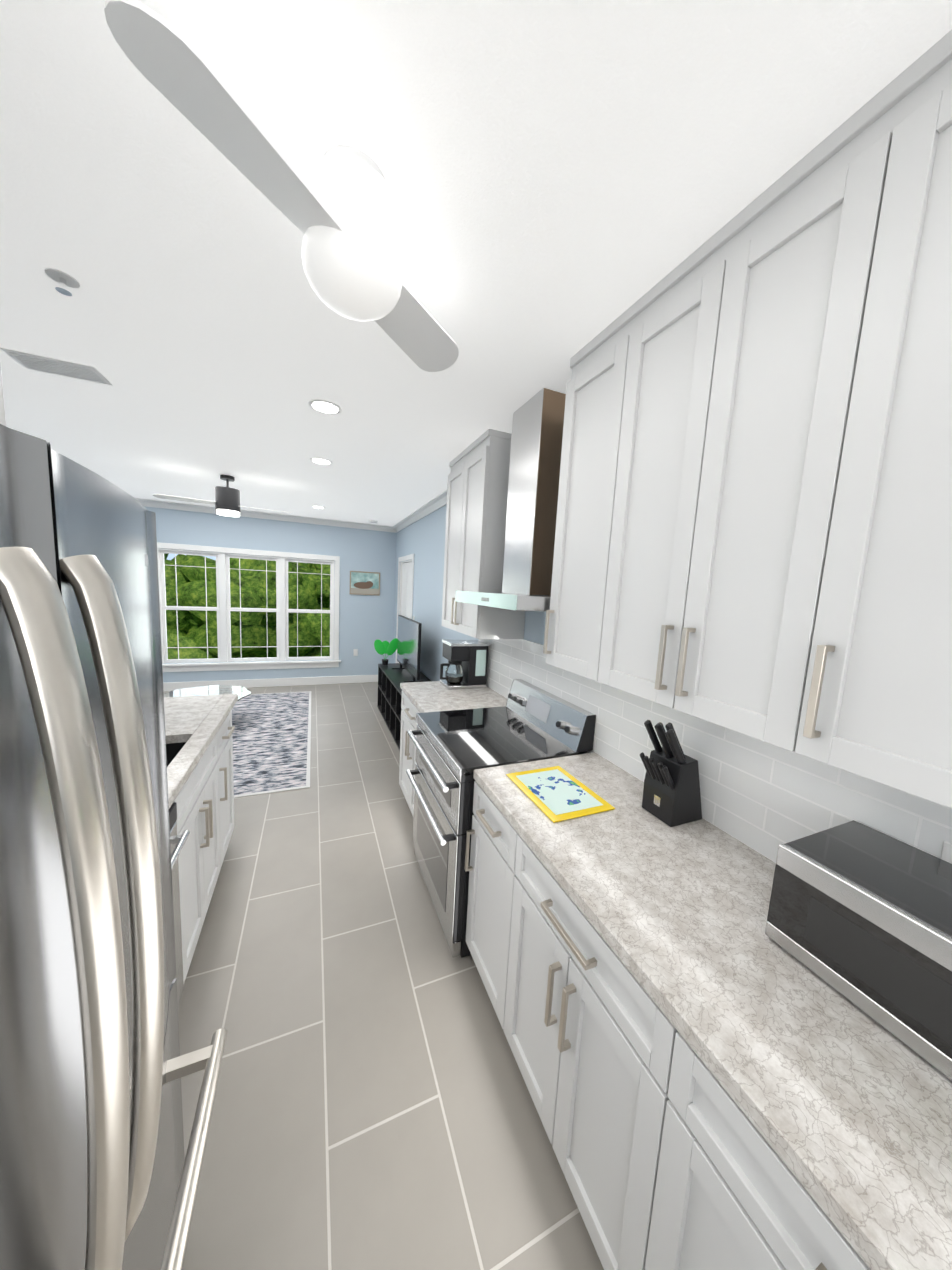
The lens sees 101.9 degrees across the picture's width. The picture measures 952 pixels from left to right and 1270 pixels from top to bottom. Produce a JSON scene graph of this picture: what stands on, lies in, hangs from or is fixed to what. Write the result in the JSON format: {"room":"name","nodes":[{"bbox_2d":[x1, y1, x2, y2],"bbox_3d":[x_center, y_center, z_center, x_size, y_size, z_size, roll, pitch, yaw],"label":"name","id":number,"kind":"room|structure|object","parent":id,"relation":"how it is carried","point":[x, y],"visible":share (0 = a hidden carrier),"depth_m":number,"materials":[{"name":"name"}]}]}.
{"room":"kitchen","nodes":[
{"label":"kitchen","id":0,"kind":"room"},
{"bbox_2d":[144,506,396,681],"bbox_3d":[-3.360,-0.503,5.808,4.235,2.620,0.100,0,7,-23],"label":"wall","id":1,"kind":"structure","parent":0,"point":[366,622],"depth_m":6.12,"materials":[{"name":"blue paint"}]},
{"bbox_2d":[157,542,340,671],"bbox_3d":[-3.344,-0.367,5.801,2.490,1.795,0.160,0,7,-23],"label":"window","id":2,"kind":"structure","parent":1,"relation":"in","point":[281,660],"depth_m":5.76,"materials":[{"name":"white wood"}]},
{"bbox_2d":[135,498,396,532],"bbox_3d":[-3.257,-1.745,5.571,4.235,0.085,0.085,0,7,-23],"label":"crown molding","id":3,"kind":"structure","parent":1,"relation":"attached to","point":[243,513],"depth_m":5.68,"materials":[{"name":"white wood"}]},
{"bbox_2d":[163,675,377,690],"bbox_3d":[-3.403,0.739,5.903,4.235,0.130,0.013,0,7,-23],"label":"baseboard","id":4,"kind":"structure","parent":1,"relation":"attached to","point":[245,683],"depth_m":6.03,"materials":[{"name":"white wood"}]},
{"bbox_2d":[353,649,357,655],"bbox_3d":[-2.005,0.293,6.432,0.070,0.115,0.008,0,7,-23],"label":"outlet","id":5,"kind":"object","parent":1,"relation":"attached to","point":[355,652],"visible":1,"depth_m":6.43,"materials":[{"name":"white plastic"}]},
{"bbox_2d":[349,571,379,595],"bbox_3d":[-1.822,-0.848,6.338,0.480,0.380,0.022,0,7,-23],"label":"framed picture","id":6,"kind":"object","parent":1,"relation":"attached to","point":[364,583],"visible":0.94,"depth_m":6.33,"materials":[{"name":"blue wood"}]},
{"bbox_2d":[164,682,603,1269],"bbox_3d":[-1.780,1.385,2.053,4.435,0.060,8.670,0,7,-23],"label":"floor","id":7,"kind":"structure","parent":0,"point":[374,1108],"depth_m":1.36,"materials":[{"name":"tile"}]},
{"bbox_2d":[0,424,226,1269],"bbox_3d":[-0.832,0.692,0.318,0.929,1.803,0.950,0,7,-23],"label":"fridge","id":8,"kind":"object","parent":7,"relation":"on","point":[99,1170],"visible":1,"depth_m":0.40,"materials":[{"name":"grey metal"}]},
{"bbox_2d":[166,706,234,1005],"bbox_3d":[-1.601,0.988,1.498,0.973,0.878,1.680,0,7,-23],"label":"kitchen island","id":9,"kind":"object","parent":7,"relation":"on","point":[201,817],"depth_m":1.70,"materials":[{"name":"white wood"}]},
{"bbox_2d":[164,694,237,805],"bbox_3d":[-1.437,0.559,1.583,0.520,0.115,1.838,0,7,-23],"label":"island countertop","id":10,"kind":"structure","parent":9,"relation":"on","point":[197,719],"depth_m":1.94,"materials":[{"name":"beige stone"}]},
{"bbox_2d":[232,691,310,797],"bbox_3d":[-3.046,1.044,4.027,2.435,0.008,2.960,0,7,-23],"label":"rug","id":11,"kind":"object","parent":7,"relation":"on","point":[271,736],"visible":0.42,"depth_m":3.94,"materials":[{"name":"grey fabric"}]},
{"bbox_2d":[164,685,250,700],"bbox_3d":[-3.003,0.836,4.267,0.911,0.349,0.911,0,7,-23],"label":"glass table","id":12,"kind":"object","parent":11,"relation":"on","point":[241,691],"visible":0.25,"depth_m":4.40,"materials":[{"name":"white glass"}]},
{"bbox_2d":[377,663,430,750],"bbox_3d":[-0.716,0.831,4.355,0.442,0.599,2.200,0,7,-23],"label":"tv stand","id":13,"kind":"object","parent":7,"relation":"on","point":[390,679],"visible":0.27,"depth_m":4.62,"materials":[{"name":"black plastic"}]},
{"bbox_2d":[374,638,396,664],"bbox_3d":[-1.197,0.223,5.194,0.329,0.353,0.112,0,7,-23],"label":"plant","id":14,"kind":"object","parent":13,"relation":"on","point":[385,647],"visible":0.9,"depth_m":5.20,"materials":[{"name":"green plant"}]},
{"bbox_2d":[392,615,423,681],"bbox_3d":[-0.824,0.142,4.649,0.230,0.684,1.100,0,7,-23],"label":"tv","id":15,"kind":"object","parent":13,"relation":"on","point":[409,645],"visible":1,"depth_m":4.49,"materials":[{"name":"black plastic"}]},
{"bbox_2d":[399,689,510,848],"bbox_3d":[-0.168,0.901,2.850,0.643,0.878,0.730,0,7,-23],"label":"base cabinet","id":16,"kind":"object","parent":7,"relation":"on","point":[408,712],"depth_m":2.77,"materials":[{"name":"white wood"}]},
{"bbox_2d":[400,681,507,712],"bbox_3d":[-0.150,0.443,2.803,0.647,0.040,0.751,0,7,-23],"label":"countertop","id":17,"kind":"structure","parent":16,"relation":"on","point":[431,696],"depth_m":2.70,"materials":[{"name":"beige stone"}]},
{"bbox_2d":[440,639,488,689],"bbox_3d":[-0.110,0.222,3.002,0.345,0.352,0.220,0,7,-23],"label":"coffee maker","id":18,"kind":"object","parent":17,"relation":"on","point":[466,665],"visible":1,"depth_m":2.93,"materials":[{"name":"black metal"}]},
{"bbox_2d":[465,777,502,999],"bbox_3d":[0.350,1.077,1.621,0.643,0.878,0.440,0,7,-23],"label":"base cabinet","id":19,"kind":"object","parent":7,"relation":"on","point":[486,832],"depth_m":1.56,"materials":[{"name":"white wood"}]},
{"bbox_2d":[406,679,595,957],"bbox_3d":[0.061,0.886,2.129,0.754,1.105,0.750,0,7,-23],"label":"range","id":20,"kind":"object","parent":7,"relation":"on","point":[528,722],"visible":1,"depth_m":1.92,"materials":[{"name":"silver metal"}]},
{"bbox_2d":[491,817,642,1269],"bbox_3d":[0.531,1.138,1.192,0.643,0.878,0.740,0,7,-23],"label":"base cabinet","id":21,"kind":"object","parent":7,"relation":"on","point":[563,1000],"depth_m":1.03,"materials":[{"name":"white wood"}]},
{"bbox_2d":[607,985,874,1269],"bbox_3d":[0.781,1.223,0.598,0.643,0.878,0.800,0,7,-23],"label":"base cabinet","id":22,"kind":"object","parent":7,"relation":"on","point":[699,1185],"depth_m":0.69,"materials":[{"name":"white wood"}]},
{"bbox_2d":[473,753,951,1269],"bbox_3d":[0.916,0.804,0.274,0.647,0.040,3.269,0,7,-23],"label":"countertop","id":23,"kind":"structure","parent":22,"relation":"on","point":[864,1119],"depth_m":0.73,"materials":[{"name":"beige stone"}]},
{"bbox_2d":[506,766,614,822],"bbox_3d":[0.312,0.601,1.494,0.264,0.007,0.348,0,7,-23],"label":"cutting board","id":24,"kind":"object","parent":23,"relation":"on","point":[554,794],"visible":1,"depth_m":1.46,"materials":[{"name":"yellow"}]},
{"bbox_2d":[640,720,701,826],"bbox_3d":[0.685,0.463,1.351,0.204,0.352,0.128,0,7,-23],"label":"knife block","id":25,"kind":"object","parent":23,"relation":"on","point":[671,794],"visible":1,"depth_m":1.31,"materials":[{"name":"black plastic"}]},
{"bbox_2d":[765,820,951,1079],"bbox_3d":[0.895,0.611,0.728,0.305,0.231,0.450,0,7,-23],"label":"microwave","id":26,"kind":"object","parent":23,"relation":"on","point":[860,915],"visible":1,"depth_m":0.74,"materials":[{"name":"black glass"}]},
{"bbox_2d":[393,504,545,680],"bbox_3d":[0.287,0.061,2.736,0.100,2.620,8.670,0,7,-23],"label":"wall","id":27,"kind":"structure","parent":0,"point":[422,540],"depth_m":4.56,"materials":[{"name":"blue paint"}]},
{"bbox_2d":[395,554,413,662],"bbox_3d":[-1.077,-0.133,5.882,0.168,2.110,1.020,0,7,-23],"label":"door frame","id":28,"kind":"structure","parent":27,"relation":"attached to","point":[406,589],"depth_m":5.91,"materials":[{"name":"white wood"}]},
{"bbox_2d":[392,490,446,531],"bbox_3d":[-0.642,-1.502,4.704,0.085,0.085,3.570,0,7,-23],"label":"crown molding","id":29,"kind":"structure","parent":27,"relation":"attached to","point":[434,504],"depth_m":4.67,"materials":[{"name":"white wood"}]},
{"bbox_2d":[441,428,526,640],"bbox_3d":[0.051,-0.639,2.729,0.338,1.251,0.718,0,7,-23],"label":"upper cabinet","id":30,"kind":"object","parent":27,"relation":"attached to","point":[478,478],"depth_m":2.46,"materials":[{"name":"white wood"}]},
{"bbox_2d":[455,388,565,610],"bbox_3d":[0.275,-0.654,1.999,0.495,1.024,0.748,0,7,-23],"label":"range hood","id":31,"kind":"object","parent":27,"relation":"attached to","point":[535,452],"visible":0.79,"depth_m":1.89,"materials":[{"name":"silver metal"}]},
{"bbox_2d":[539,323,610,680],"bbox_3d":[0.568,-0.464,1.503,0.338,1.251,0.398,0,7,-23],"label":"upper cabinet","id":32,"kind":"object","parent":27,"relation":"attached to","point":[562,653],"depth_m":1.51,"materials":[{"name":"white wood"}]},
{"bbox_2d":[579,127,838,748],"bbox_3d":[0.741,-0.406,1.093,0.338,1.251,0.740,0,7,-23],"label":"upper cabinet","id":33,"kind":"object","parent":27,"relation":"attached to","point":[751,593],"depth_m":1.00,"materials":[{"name":"white wood"}]},
{"bbox_2d":[751,29,951,824],"bbox_3d":[0.959,-0.332,0.577,0.338,1.251,0.630,0,7,-23],"label":"upper cabinet","id":34,"kind":"object","parent":27,"relation":"attached to","point":[855,686],"depth_m":0.70,"materials":[{"name":"white wood"}]},
{"bbox_2d":[940,841,951,863],"bbox_3d":[1.036,0.493,0.787,0.008,0.077,0.120,0,7,-23],"label":"outlet","id":35,"kind":"object","parent":27,"relation":"attached to","point":[946,854],"visible":0.57,"depth_m":0.83,"materials":[{"name":"white plastic"}]},
{"bbox_2d":[0,0,951,525],"bbox_3d":[-1.639,-1.282,1.732,4.435,0.080,8.670,0,7,-23],"label":"ceiling","id":36,"kind":"structure","parent":0,"point":[566,180],"depth_m":0.95,"materials":[{"name":"white paint"}]},
{"bbox_2d":[0,362,5,425],"bbox_3d":[-0.838,-0.597,0.049,0.704,0.788,0.840,0,7,-23],"label":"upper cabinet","id":37,"kind":"object","parent":36,"relation":"attached to","point":[2,416],"depth_m":0.58,"materials":[{"name":"white wood"}]},
{"bbox_2d":[0,347,111,384],"bbox_3d":[-1.970,-1.265,1.830,0.320,0.009,0.180,0,7,-23],"label":"ceiling vent","id":38,"kind":"object","parent":36,"relation":"in","point":[56,366],"visible":0.98,"depth_m":1.81,"materials":[{"name":"white metal"}]},
{"bbox_2d":[45,268,79,295],"bbox_3d":[-1.352,-1.147,1.265,0.080,0.042,0.080,0,7,-23],"label":"sprinkler","id":39,"kind":"object","parent":36,"relation":"attached to","point":[64,280],"visible":1,"depth_m":1.26,"materials":[{"name":"white metal"}]},
{"bbox_2d":[153,474,292,516],"bbox_3d":[-2.381,-1.335,3.705,1.137,0.360,0.206,0,7,-23],"label":"fan","id":40,"kind":"object","parent":36,"relation":"hanging from","point":[226,502],"visible":1,"depth_m":3.63,"materials":[{"name":"black metal"}]},
{"bbox_2d":[104,0,458,371],"bbox_3d":[-0.293,-0.932,0.926,0.720,0.276,0.662,0,7,-23],"label":"fan","id":41,"kind":"object","parent":36,"relation":"hanging from","point":[339,209],"visible":1,"depth_m":0.82,"materials":[{"name":"white plastic"}]},
{"bbox_2d":[310,457,332,464],"bbox_3d":[-1.224,-1.375,3.059,0.170,0.006,0.170,0,7,-23],"label":"recessed light","id":42,"kind":"object","parent":36,"relation":"in","point":[321,461],"visible":1,"depth_m":3.05,"materials":[{"name":"white plastic"}]},
{"bbox_2d":[308,399,341,414],"bbox_3d":[-0.820,-1.238,2.100,0.170,0.006,0.170,0,7,-23],"label":"recessed light","id":43,"kind":"object","parent":36,"relation":"in","point":[324,406],"visible":1,"depth_m":2.09,"materials":[{"name":"white plastic"}]},
{"label":"outside","id":44,"kind":"structure","parent":0,"visible":0},
{"bbox_2d":[164,554,190,629],"bbox_3d":[-9.806,-0.638,12.524,5.162,4.075,4.136,0,7,-23],"label":"tree","id":45,"kind":"object","parent":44,"point":[171,617],"visible":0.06,"depth_m":11.05,"materials":[{"name":"green plant"}]},
{"bbox_2d":[166,585,189,636],"bbox_3d":[-10.198,-0.366,11.842,5.432,4.993,4.885,0,7,-23],"label":"tree","id":46,"kind":"object","parent":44,"point":[171,597],"depth_m":10.93,"materials":[{"name":"green plant"}]},
{"bbox_2d":[182,613,200,632],"bbox_3d":[-8.606,-0.645,12.022,1.826,1.987,1.756,0,7,-23],"label":"tree","id":47,"kind":"object","parent":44,"point":[193,619],"visible":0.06,"depth_m":11.39,"materials":[{"name":"green plant"}]},
{"bbox_2d":[167,634,257,658],"bbox_3d":[-8.901,2.654,13.124,9.399,6.542,5.755,0,7,-23],"label":"tree","id":48,"kind":"object","parent":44,"point":[190,653],"visible":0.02,"depth_m":10.50,"materials":[{"name":"green plant"}]},
{"bbox_2d":[177,555,275,656],"bbox_3d":[-7.476,-0.946,12.375,3.310,3.409,3.396,0,7,-23],"label":"tree","id":49,"kind":"object","parent":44,"point":[252,576],"visible":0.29,"depth_m":11.32,"materials":[{"name":"green plant"}]},
{"bbox_2d":[175,558,322,657],"bbox_3d":[-7.209,-0.541,13.039,5.746,5.539,5.385,0,7,-23],"label":"tree","id":50,"kind":"object","parent":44,"point":[255,634],"visible":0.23,"depth_m":11.21,"materials":[{"name":"green plant"}]},
{"bbox_2d":[265,626,274,632],"bbox_3d":[-7.016,-0.517,12.359,2.106,2.440,1.861,0,7,-23],"label":"tree","id":51,"kind":"object","parent":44,"point":[269,629],"depth_m":11.81,"materials":[{"name":"green plant"}]},
{"bbox_2d":[288,562,302,583],"bbox_3d":[-6.465,-1.616,12.832,1.727,2.063,1.694,0,7,-23],"label":"tree","id":52,"kind":"object","parent":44,"point":[293,576],"visible":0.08,"depth_m":12.51,"materials":[{"name":"green plant"}]},
{"bbox_2d":[293,562,315,569],"bbox_3d":[-6.685,-2.575,15.358,1.474,1.383,1.319,0,7,-23],"label":"tree","id":53,"kind":"object","parent":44,"point":[310,566],"visible":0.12,"depth_m":14.92,"materials":[{"name":"green plant"}]},
{"bbox_2d":[303,648,316,656],"bbox_3d":[-6.789,3.464,14.351,7.941,8.779,7.096,0,7,-23],"label":"tree","id":54,"kind":"object","parent":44,"point":[313,650],"depth_m":12.71,"materials":[{"name":"green plant"}]},
{"bbox_2d":[300,607,329,656],"bbox_3d":[-4.468,0.325,14.668,6.369,5.797,5.707,0,7,-23],"label":"tree","id":55,"kind":"object","parent":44,"point":[310,623],"visible":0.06,"depth_m":12.23,"materials":[{"name":"green plant"}]},
{"bbox_2d":[311,569,325,606],"bbox_3d":[-5.226,-0.624,14.756,5.403,4.539,3.992,0,7,-23],"label":"tree","id":56,"kind":"object","parent":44,"point":[318,602],"depth_m":12.91,"materials":[{"name":"green plant"}]},
{"bbox_2d":[314,563,328,569],"bbox_3d":[-5.577,-2.244,15.033,1.487,1.414,1.445,0,7,-23],"label":"tree","id":57,"kind":"object","parent":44,"point":[317,566],"visible":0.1,"depth_m":14.44,"materials":[{"name":"green plant"}]},
{"bbox_2d":[313,565,329,607],"bbox_3d":[-4.729,-1.597,12.760,1.211,1.401,1.308,0,7,-23],"label":"tree","id":58,"kind":"object","parent":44,"point":[325,586],"visible":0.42,"depth_m":12.26,"materials":[{"name":"green plant"}]}
]}

